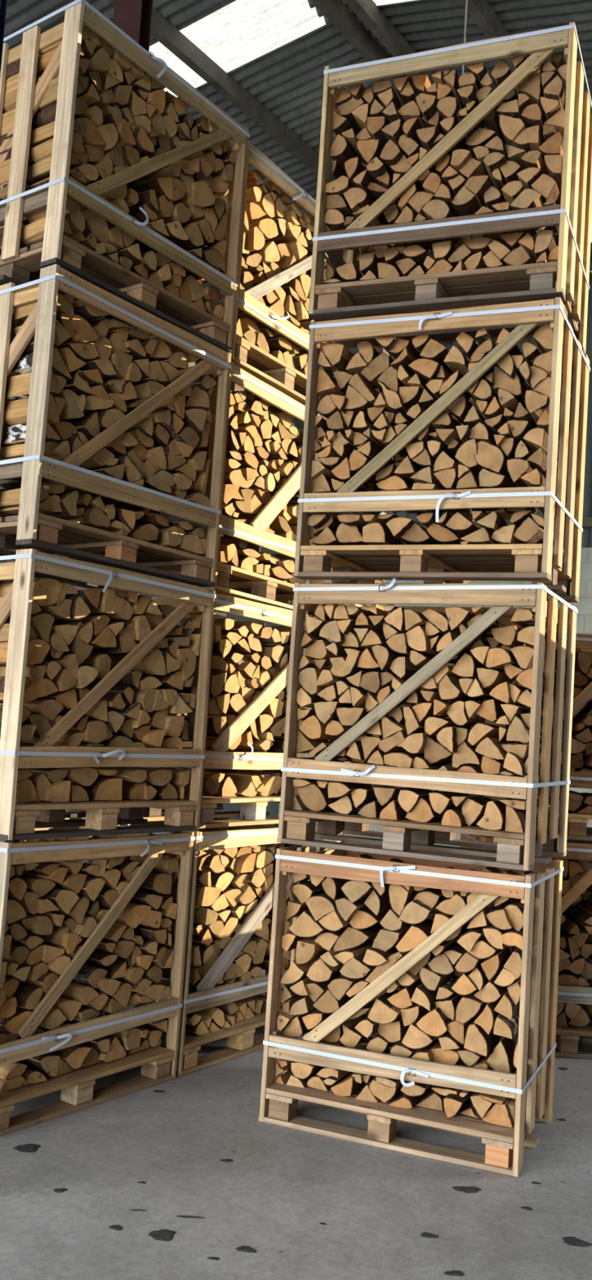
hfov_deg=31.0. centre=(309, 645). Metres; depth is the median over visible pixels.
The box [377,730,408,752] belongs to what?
log
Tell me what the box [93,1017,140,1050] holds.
log
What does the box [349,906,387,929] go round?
log
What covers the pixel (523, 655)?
log
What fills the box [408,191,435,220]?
log
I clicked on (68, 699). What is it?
log
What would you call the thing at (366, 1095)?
log
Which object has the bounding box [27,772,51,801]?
log
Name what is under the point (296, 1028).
log
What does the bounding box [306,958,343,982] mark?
log
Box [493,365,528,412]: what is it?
log
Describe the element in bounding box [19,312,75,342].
log
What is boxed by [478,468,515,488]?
log
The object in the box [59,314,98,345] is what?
log
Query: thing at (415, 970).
log
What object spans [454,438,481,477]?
log
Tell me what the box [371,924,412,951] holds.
log
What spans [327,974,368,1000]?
log
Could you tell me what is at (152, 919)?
log
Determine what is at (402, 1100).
log
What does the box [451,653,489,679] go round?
log
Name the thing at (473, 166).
log
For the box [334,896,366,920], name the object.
log
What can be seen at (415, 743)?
log
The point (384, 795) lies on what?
log
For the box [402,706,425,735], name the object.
log
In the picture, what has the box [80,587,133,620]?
log
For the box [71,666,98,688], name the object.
log
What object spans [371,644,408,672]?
log
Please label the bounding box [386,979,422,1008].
log
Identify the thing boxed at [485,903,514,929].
log
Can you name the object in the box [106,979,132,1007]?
log
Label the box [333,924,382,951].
log
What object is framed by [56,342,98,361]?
log
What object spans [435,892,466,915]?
log
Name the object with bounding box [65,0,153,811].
steel column
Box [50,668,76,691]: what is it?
log
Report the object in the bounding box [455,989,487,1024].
log
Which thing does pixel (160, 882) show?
log
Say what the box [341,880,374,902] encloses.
log
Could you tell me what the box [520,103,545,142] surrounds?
log
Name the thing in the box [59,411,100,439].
log
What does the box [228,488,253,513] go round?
log
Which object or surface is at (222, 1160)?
clump
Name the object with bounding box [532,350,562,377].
log
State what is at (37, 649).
log
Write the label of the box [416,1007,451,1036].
log
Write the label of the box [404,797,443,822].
log
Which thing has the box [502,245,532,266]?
log
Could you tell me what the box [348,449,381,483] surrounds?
log
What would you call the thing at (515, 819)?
log
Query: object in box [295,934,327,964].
log
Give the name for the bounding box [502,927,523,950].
log
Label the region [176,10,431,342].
ceiling
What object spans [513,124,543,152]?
log
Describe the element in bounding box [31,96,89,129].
log
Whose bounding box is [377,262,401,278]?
log
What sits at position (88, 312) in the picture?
log
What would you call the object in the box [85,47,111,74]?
log
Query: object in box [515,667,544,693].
log
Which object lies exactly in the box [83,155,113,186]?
log
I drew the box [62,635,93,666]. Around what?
log
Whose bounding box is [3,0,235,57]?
ceiling
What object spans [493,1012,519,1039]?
log
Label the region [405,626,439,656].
log
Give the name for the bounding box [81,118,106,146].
log
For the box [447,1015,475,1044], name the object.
log
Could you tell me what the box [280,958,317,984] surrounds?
log
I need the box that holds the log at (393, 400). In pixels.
[377,381,413,422]
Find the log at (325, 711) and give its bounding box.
[313,701,358,724]
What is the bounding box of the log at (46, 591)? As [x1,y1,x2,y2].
[0,577,62,606]
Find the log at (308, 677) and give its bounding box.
[298,667,326,695]
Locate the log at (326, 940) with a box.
[314,925,351,951]
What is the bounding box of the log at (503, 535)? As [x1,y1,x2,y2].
[491,524,521,543]
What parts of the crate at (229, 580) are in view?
board, board, rail, rail, rail, rail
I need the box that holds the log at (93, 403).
[83,395,113,413]
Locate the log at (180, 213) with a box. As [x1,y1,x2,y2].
[162,202,191,224]
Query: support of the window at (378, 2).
attached to the ceiling at (424, 24)
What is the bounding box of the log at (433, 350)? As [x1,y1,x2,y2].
[419,338,453,374]
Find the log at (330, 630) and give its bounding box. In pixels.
[319,620,345,644]
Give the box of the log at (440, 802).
[428,791,462,813]
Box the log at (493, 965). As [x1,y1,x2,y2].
[480,946,511,980]
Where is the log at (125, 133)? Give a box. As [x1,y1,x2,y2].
[115,118,136,146]
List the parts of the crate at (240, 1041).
rail, board, rail, rail, rail, rail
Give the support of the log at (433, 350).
on the log at (426, 369)
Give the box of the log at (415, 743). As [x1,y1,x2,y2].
[395,733,435,753]
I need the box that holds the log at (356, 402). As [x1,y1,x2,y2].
[344,385,374,415]
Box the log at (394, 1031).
[377,1015,409,1042]
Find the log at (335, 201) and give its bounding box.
[324,194,355,219]
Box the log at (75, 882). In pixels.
[53,872,87,893]
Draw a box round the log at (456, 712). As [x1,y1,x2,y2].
[446,700,483,726]
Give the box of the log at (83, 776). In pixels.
[56,767,97,786]
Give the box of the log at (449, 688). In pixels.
[438,674,474,702]
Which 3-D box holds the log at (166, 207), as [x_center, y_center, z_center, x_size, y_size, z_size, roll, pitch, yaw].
[-0.754,-2.035,5.018,0.252,0.108,0.105,0,-6,36]
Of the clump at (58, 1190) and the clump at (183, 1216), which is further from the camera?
the clump at (58, 1190)
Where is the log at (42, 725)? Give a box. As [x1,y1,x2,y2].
[23,712,52,737]
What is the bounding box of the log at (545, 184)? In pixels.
[530,173,560,204]
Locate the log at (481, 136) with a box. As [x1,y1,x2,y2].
[465,127,496,160]
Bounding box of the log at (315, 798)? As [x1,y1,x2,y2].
[297,783,341,811]
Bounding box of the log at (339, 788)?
[327,781,368,798]
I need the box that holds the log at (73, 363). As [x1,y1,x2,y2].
[57,346,86,372]
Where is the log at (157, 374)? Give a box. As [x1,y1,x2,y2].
[132,360,168,384]
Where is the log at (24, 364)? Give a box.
[10,346,71,380]
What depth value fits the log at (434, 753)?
4.50 m
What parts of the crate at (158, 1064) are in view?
rail, board, rail, rail, rail, rail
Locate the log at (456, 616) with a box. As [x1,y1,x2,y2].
[444,605,475,633]
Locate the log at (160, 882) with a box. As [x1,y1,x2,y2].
[128,870,172,894]
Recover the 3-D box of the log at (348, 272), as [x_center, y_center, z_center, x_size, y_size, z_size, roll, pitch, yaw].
[0.209,-1.647,4.847,0.101,0.092,0.251,2,-5,22]
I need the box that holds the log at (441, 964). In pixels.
[427,951,456,974]
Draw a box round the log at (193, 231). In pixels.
[153,222,204,252]
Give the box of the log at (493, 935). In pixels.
[482,924,509,949]
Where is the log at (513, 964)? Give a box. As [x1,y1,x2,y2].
[503,947,532,979]
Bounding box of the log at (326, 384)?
[316,368,345,396]
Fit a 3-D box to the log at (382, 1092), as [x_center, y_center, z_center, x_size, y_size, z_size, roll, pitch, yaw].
[0.345,1.851,4.513,0.121,0.084,0.246,1,-5,23]
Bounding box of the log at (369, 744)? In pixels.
[360,736,383,759]
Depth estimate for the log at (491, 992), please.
4.28 m
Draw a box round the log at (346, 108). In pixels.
[337,96,364,134]
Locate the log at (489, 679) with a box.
[476,667,511,689]
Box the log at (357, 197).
[342,186,382,224]
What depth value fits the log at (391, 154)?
4.69 m
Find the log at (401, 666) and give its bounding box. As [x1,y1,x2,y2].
[389,656,422,679]
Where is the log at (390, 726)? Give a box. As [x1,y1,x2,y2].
[381,716,406,738]
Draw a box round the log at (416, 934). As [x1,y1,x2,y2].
[395,919,433,952]
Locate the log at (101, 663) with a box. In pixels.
[79,653,111,678]
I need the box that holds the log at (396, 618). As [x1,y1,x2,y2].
[384,606,408,632]
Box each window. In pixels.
[148,0,325,97]
[372,0,414,5]
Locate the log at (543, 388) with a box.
[533,376,551,399]
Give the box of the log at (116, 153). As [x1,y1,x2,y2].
[104,139,124,167]
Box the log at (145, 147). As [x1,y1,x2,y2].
[133,126,154,158]
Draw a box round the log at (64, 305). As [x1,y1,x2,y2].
[13,292,74,322]
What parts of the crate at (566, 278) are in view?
rail, rail, board, rail, rail, board, board, rail, rail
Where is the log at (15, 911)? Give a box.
[5,898,26,924]
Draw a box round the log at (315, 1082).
[306,1074,346,1091]
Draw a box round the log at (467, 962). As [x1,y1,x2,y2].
[454,951,488,973]
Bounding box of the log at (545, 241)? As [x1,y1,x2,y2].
[533,229,557,260]
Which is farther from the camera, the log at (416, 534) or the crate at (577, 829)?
the crate at (577, 829)
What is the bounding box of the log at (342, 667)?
[329,648,372,678]
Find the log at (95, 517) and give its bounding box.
[79,506,110,528]
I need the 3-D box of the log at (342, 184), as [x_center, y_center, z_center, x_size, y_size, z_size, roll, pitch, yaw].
[0.166,-2.035,4.850,0.105,0.082,0.254,2,-5,22]
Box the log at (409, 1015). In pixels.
[400,1003,429,1026]
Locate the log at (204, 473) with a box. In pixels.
[186,458,210,493]
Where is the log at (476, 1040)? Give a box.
[463,1020,499,1056]
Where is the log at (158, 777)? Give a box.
[124,767,172,786]
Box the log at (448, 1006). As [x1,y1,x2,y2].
[434,992,464,1020]
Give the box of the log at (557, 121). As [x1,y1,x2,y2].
[543,106,564,137]
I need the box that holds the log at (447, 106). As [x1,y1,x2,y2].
[436,96,466,143]
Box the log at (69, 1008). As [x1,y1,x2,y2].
[39,992,82,1021]
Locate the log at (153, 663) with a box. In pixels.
[110,648,165,675]
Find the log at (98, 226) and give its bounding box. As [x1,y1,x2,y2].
[82,217,110,243]
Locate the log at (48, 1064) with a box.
[17,1052,60,1076]
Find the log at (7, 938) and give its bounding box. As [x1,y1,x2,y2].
[2,933,12,957]
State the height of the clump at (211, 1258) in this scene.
0.002 m
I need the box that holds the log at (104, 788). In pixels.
[80,775,122,800]
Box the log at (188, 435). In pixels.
[168,426,199,449]
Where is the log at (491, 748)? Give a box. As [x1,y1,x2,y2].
[475,737,506,759]
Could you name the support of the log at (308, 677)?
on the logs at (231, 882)
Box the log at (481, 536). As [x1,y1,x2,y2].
[460,527,497,544]
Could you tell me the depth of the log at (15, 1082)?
4.29 m
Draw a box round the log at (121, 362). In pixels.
[102,352,133,381]
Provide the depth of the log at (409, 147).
4.68 m
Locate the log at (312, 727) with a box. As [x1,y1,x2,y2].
[299,715,339,740]
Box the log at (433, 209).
[422,199,460,244]
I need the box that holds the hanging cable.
[462,0,467,74]
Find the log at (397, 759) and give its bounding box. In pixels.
[383,751,423,768]
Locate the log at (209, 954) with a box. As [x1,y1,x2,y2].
[171,937,221,968]
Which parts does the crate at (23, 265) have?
rail, rail, board, board, rail, rail, rail, rail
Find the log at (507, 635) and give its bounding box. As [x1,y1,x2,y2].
[491,625,525,648]
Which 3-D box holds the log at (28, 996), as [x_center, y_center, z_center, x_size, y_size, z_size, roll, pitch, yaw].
[-1.215,1.435,4.412,0.252,0.088,0.107,1,-5,36]
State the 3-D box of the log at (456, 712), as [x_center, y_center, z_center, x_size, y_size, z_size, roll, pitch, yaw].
[0.666,0.291,4.567,0.094,0.106,0.248,2,-5,24]
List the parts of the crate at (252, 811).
board, board, board, rail, rail, rail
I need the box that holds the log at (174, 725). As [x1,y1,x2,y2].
[150,715,184,737]
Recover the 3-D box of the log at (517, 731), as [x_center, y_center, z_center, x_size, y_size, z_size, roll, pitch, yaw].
[0.894,0.350,4.421,0.098,0.109,0.252,2,-5,24]
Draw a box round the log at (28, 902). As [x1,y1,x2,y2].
[7,890,39,914]
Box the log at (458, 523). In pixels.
[445,511,479,537]
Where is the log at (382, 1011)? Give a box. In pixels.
[367,989,401,1024]
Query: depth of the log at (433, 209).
4.58 m
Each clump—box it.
[13,1143,40,1152]
[53,1188,67,1192]
[108,1225,123,1231]
[129,1208,146,1211]
[147,1229,176,1241]
[153,1089,164,1093]
[176,1215,204,1218]
[206,1257,219,1260]
[219,1159,233,1162]
[235,1245,256,1253]
[420,1231,438,1238]
[444,1270,464,1276]
[451,1186,481,1193]
[520,1206,533,1210]
[561,1236,591,1247]
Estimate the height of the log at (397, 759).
0.066 m
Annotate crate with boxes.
[0,0,249,352]
[0,263,231,588]
[0,548,216,840]
[0,817,195,1136]
[104,811,322,1076]
[115,360,325,617]
[130,591,329,828]
[176,140,349,426]
[257,840,563,1177]
[276,577,577,871]
[293,297,590,602]
[307,22,591,360]
[459,833,591,1058]
[558,632,591,840]
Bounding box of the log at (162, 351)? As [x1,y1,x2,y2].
[131,339,172,361]
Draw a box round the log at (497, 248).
[488,240,510,266]
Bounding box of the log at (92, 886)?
[77,875,105,901]
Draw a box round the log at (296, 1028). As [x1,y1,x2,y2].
[283,1008,315,1037]
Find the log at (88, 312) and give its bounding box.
[70,299,108,320]
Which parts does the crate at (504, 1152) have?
rail, rail, board, rail, rail, board, rail, rail, rail, board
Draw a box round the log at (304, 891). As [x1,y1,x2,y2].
[293,880,324,903]
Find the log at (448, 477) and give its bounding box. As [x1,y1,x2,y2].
[433,468,459,489]
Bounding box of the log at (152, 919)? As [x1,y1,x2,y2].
[138,909,161,928]
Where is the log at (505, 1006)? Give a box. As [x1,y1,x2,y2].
[493,991,519,1019]
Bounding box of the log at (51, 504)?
[0,494,62,515]
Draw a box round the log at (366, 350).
[356,340,380,364]
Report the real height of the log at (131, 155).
0.112 m
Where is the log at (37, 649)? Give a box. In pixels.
[0,639,49,665]
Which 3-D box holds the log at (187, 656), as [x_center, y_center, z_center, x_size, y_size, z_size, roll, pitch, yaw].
[-0.669,0.088,5.079,0.249,0.154,0.129,0,-6,36]
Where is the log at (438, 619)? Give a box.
[421,608,461,635]
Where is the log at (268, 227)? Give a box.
[248,217,278,239]
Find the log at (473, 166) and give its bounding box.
[458,157,486,181]
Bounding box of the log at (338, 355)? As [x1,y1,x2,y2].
[321,342,353,373]
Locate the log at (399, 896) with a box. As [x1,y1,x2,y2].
[388,884,424,915]
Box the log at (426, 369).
[408,358,440,383]
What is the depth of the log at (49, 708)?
4.35 m
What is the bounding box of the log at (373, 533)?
[362,522,400,545]
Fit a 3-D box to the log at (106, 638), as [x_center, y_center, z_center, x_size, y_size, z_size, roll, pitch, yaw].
[-0.966,-0.037,4.646,0.250,0.092,0.143,0,-6,36]
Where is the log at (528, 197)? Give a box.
[510,187,545,235]
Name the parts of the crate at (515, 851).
rail, rail, board, rail, rail, board, board, rail, rail, rail, rail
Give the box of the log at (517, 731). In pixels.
[506,715,541,744]
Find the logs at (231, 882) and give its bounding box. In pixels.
[0,25,591,1123]
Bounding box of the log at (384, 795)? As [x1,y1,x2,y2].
[373,786,410,805]
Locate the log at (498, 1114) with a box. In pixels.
[482,1097,514,1128]
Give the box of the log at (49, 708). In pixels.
[22,698,63,719]
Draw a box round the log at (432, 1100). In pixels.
[415,1088,445,1111]
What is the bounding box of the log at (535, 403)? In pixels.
[524,390,549,422]
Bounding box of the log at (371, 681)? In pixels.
[359,671,383,693]
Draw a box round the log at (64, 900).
[40,886,79,914]
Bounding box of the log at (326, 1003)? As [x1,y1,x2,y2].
[313,989,356,1013]
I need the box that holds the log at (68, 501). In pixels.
[42,489,79,518]
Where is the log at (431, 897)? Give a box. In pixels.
[413,888,447,908]
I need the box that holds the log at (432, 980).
[418,964,453,991]
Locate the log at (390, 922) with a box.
[379,908,410,931]
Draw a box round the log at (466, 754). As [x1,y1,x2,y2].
[451,741,484,768]
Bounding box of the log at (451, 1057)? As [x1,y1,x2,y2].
[430,1040,463,1064]
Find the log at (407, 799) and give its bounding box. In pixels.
[397,788,433,812]
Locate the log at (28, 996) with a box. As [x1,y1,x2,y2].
[12,981,43,1010]
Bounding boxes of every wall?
[0,222,303,832]
[278,279,591,849]
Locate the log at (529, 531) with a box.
[513,516,543,543]
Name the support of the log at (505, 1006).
on the log at (503, 1026)
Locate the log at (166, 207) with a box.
[149,195,173,222]
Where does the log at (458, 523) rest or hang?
in the crate at (535, 563)
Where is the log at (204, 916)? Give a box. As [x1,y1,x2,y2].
[172,902,217,924]
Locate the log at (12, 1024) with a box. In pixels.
[0,1006,32,1035]
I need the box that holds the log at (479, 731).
[467,722,501,745]
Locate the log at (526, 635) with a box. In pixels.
[516,626,546,647]
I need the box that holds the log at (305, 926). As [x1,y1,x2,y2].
[288,910,328,937]
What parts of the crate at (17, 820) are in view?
rail, rail, board, board, board, rail, rail, rail, rail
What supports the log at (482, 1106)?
in the crate at (504, 1152)
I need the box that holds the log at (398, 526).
[386,516,419,544]
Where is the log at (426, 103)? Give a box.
[415,93,437,121]
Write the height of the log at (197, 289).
0.117 m
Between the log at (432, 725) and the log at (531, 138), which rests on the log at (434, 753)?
the log at (432, 725)
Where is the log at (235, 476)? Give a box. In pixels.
[224,469,255,488]
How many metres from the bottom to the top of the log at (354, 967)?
0.088 m
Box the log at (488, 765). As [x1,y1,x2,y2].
[480,755,507,774]
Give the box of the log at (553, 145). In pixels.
[538,131,563,174]
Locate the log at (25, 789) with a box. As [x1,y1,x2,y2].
[15,778,36,802]
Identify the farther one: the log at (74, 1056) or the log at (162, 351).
the log at (162, 351)
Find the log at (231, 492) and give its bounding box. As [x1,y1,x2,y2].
[204,484,244,504]
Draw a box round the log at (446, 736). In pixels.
[435,726,457,753]
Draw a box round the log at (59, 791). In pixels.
[40,780,71,802]
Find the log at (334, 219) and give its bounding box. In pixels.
[324,208,357,249]
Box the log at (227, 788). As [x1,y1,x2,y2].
[204,775,237,796]
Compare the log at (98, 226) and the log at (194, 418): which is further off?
the log at (194, 418)
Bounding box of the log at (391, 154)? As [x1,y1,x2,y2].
[379,139,402,178]
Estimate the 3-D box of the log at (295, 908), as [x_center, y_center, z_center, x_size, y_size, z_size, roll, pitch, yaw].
[-0.019,1.166,4.750,0.071,0.083,0.248,1,-5,23]
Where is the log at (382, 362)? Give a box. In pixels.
[360,352,393,393]
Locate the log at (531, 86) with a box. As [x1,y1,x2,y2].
[516,75,545,121]
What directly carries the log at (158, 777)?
in the crate at (17, 820)
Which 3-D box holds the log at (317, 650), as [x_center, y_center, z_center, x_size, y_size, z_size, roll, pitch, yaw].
[0.079,0.026,4.848,0.108,0.085,0.251,2,-5,24]
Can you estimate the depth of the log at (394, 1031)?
4.43 m
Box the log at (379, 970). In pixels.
[364,950,411,983]
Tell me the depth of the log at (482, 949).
4.29 m
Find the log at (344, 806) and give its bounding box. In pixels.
[328,795,361,814]
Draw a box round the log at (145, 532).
[125,524,158,541]
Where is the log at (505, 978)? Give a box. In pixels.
[493,968,515,986]
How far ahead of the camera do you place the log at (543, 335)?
4.39 m
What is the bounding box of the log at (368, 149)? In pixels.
[355,138,391,177]
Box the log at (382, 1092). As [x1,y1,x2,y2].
[368,1077,406,1102]
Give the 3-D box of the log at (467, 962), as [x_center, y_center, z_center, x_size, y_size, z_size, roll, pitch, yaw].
[0.678,1.286,4.400,0.100,0.083,0.251,1,-6,23]
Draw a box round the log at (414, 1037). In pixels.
[401,1014,438,1048]
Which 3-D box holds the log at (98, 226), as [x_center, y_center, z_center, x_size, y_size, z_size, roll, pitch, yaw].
[-0.997,-1.796,4.675,0.255,0.097,0.132,0,-6,36]
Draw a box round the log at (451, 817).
[440,808,466,826]
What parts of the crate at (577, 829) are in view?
rail, rail, rail, board, board, board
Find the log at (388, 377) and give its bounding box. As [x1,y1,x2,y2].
[377,365,404,394]
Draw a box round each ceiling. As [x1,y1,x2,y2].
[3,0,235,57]
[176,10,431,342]
[307,0,352,24]
[377,0,591,114]
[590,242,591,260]
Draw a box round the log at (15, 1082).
[0,1075,26,1092]
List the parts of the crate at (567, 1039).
rail, rail, board, rail, board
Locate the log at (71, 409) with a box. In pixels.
[52,389,84,421]
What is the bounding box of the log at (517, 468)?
[506,457,533,487]
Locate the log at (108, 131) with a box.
[96,123,118,151]
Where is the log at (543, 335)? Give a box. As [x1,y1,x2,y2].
[532,324,563,367]
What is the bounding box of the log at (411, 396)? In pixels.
[398,386,426,410]
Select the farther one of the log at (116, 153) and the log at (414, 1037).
the log at (116, 153)
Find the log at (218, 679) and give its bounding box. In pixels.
[174,671,226,697]
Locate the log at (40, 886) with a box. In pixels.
[13,874,55,896]
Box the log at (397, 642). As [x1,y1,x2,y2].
[386,633,423,655]
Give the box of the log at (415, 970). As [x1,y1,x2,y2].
[408,951,435,975]
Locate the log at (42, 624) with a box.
[4,613,54,642]
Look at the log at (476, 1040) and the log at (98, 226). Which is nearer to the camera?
the log at (476, 1040)
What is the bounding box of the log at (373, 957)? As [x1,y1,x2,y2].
[362,946,397,966]
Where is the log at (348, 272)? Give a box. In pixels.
[335,262,362,282]
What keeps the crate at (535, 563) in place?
on the crate at (515, 851)
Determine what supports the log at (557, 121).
in the crate at (566, 278)
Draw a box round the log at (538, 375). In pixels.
[529,364,548,389]
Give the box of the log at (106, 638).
[87,626,116,648]
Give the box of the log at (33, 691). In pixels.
[0,678,58,702]
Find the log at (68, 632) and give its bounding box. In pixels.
[49,624,78,645]
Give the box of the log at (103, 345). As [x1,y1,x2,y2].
[84,337,111,362]
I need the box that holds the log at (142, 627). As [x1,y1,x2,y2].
[109,615,151,641]
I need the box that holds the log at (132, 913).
[99,902,151,928]
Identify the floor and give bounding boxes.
[0,844,591,1279]
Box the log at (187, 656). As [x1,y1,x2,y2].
[176,648,195,680]
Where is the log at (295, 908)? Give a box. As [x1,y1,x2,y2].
[286,900,309,919]
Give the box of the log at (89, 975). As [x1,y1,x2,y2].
[55,960,107,989]
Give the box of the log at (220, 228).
[186,210,227,251]
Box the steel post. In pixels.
[0,0,7,74]
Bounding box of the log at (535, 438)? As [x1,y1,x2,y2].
[523,427,547,454]
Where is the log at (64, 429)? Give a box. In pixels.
[49,421,77,441]
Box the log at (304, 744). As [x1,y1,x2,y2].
[296,730,330,752]
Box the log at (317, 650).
[304,640,340,660]
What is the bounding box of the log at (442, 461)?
[433,451,458,472]
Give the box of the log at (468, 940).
[457,924,489,952]
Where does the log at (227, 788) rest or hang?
in the crate at (252, 811)
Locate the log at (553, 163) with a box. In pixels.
[543,155,562,196]
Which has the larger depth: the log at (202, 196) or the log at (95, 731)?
the log at (202, 196)
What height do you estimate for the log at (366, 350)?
0.112 m
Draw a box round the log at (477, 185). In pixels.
[464,174,493,208]
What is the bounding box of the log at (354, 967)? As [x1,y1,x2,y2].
[339,951,375,978]
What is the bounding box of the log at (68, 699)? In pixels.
[36,688,77,709]
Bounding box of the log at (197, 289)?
[181,275,204,301]
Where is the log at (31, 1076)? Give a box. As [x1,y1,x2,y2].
[21,1067,47,1084]
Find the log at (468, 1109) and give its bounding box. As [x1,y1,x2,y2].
[458,1099,479,1118]
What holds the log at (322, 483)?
in the crate at (535, 563)
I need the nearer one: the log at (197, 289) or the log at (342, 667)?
the log at (342, 667)
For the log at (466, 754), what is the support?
in the crate at (515, 851)
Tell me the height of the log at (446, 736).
0.109 m
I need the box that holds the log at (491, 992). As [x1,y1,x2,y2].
[473,974,509,1003]
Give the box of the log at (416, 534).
[400,522,442,544]
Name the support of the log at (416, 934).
in the crate at (504, 1152)
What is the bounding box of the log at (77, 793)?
[69,784,88,801]
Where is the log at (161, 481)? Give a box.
[141,469,175,494]
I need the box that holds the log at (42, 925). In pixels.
[24,912,53,935]
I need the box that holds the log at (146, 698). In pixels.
[132,688,156,712]
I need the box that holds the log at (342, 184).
[324,175,354,212]
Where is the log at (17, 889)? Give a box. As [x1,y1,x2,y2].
[7,875,27,901]
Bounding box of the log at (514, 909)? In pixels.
[504,898,534,931]
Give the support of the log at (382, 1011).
in the crate at (504, 1152)
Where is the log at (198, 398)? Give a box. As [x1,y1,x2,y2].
[184,386,209,409]
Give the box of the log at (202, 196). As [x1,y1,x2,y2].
[173,181,215,208]
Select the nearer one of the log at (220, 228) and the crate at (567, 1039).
the log at (220, 228)
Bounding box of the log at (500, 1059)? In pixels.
[486,1033,518,1072]
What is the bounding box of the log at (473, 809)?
[461,796,492,826]
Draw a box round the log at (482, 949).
[469,937,501,959]
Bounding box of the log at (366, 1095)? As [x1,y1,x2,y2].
[355,1077,380,1102]
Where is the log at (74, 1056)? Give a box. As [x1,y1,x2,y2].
[50,1044,91,1070]
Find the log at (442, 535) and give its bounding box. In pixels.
[426,523,462,544]
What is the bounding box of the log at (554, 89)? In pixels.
[542,75,565,109]
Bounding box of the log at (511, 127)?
[498,114,525,146]
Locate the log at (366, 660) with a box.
[357,648,390,672]
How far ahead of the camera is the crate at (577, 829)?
5.84 m
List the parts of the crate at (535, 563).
rail, rail, board, rail, rail, board, rail, rail, board, rail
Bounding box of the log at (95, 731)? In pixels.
[67,720,106,742]
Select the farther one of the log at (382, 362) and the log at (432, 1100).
the log at (382, 362)
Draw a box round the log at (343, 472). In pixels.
[331,457,368,491]
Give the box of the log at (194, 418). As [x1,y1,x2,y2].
[182,408,207,431]
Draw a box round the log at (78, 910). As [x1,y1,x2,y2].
[49,895,88,923]
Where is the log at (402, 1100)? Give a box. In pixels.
[384,1088,429,1109]
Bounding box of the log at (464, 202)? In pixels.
[451,186,479,216]
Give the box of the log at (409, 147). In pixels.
[397,133,419,158]
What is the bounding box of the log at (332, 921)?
[318,909,351,931]
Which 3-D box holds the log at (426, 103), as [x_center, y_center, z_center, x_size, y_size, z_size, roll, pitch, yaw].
[0.548,-2.342,4.742,0.094,0.100,0.250,2,-5,22]
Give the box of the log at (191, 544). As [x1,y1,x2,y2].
[168,533,203,555]
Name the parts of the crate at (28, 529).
board, rail, rail, board, board, rail, rail, rail, rail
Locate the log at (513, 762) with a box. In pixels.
[502,751,527,776]
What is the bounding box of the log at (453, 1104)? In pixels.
[443,1089,474,1117]
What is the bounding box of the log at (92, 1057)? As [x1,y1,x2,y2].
[79,1043,101,1068]
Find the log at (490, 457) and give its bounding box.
[473,440,513,484]
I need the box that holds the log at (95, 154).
[82,144,105,164]
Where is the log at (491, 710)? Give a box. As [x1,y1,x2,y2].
[475,699,506,722]
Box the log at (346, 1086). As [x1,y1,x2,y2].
[330,1071,364,1097]
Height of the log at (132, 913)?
0.106 m
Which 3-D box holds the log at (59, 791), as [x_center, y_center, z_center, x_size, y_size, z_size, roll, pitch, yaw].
[-1.115,0.597,4.439,0.252,0.091,0.114,0,-6,36]
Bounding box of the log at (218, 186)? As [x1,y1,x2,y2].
[208,175,228,195]
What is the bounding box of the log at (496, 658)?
[485,647,519,672]
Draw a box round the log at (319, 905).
[305,893,345,920]
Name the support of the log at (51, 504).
in the crate at (28, 529)
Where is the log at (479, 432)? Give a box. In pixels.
[469,422,498,447]
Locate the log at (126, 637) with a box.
[91,621,137,653]
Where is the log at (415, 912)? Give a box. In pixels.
[398,899,439,924]
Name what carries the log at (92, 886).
in the crate at (158, 1064)
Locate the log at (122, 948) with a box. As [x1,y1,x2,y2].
[95,937,134,958]
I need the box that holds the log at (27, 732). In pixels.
[0,723,36,741]
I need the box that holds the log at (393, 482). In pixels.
[375,475,413,490]
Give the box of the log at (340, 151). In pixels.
[329,133,355,178]
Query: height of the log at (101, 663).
0.114 m
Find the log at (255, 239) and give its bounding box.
[224,226,264,252]
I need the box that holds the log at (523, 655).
[511,645,533,669]
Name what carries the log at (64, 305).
on the log at (63, 318)
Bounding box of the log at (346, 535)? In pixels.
[335,522,368,545]
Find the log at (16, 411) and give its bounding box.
[4,393,59,426]
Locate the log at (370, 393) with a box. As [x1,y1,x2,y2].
[348,373,378,405]
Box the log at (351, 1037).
[339,1013,367,1048]
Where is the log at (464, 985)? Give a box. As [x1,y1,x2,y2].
[451,968,477,995]
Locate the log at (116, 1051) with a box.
[97,1035,126,1062]
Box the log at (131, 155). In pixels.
[122,144,140,167]
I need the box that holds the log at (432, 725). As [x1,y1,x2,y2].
[423,716,460,735]
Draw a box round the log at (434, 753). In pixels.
[423,737,453,764]
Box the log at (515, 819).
[505,805,537,832]
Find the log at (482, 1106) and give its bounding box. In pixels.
[470,1092,493,1118]
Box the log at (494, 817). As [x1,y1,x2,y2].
[476,800,506,830]
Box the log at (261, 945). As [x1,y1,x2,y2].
[249,936,267,964]
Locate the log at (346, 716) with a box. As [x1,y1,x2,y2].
[336,706,368,726]
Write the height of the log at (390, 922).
0.087 m
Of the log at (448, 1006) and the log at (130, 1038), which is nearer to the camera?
the log at (448, 1006)
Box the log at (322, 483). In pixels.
[313,473,337,493]
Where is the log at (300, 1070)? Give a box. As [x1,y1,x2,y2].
[290,1061,321,1079]
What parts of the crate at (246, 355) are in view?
board, rail, board, rail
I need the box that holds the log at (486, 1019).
[473,995,502,1034]

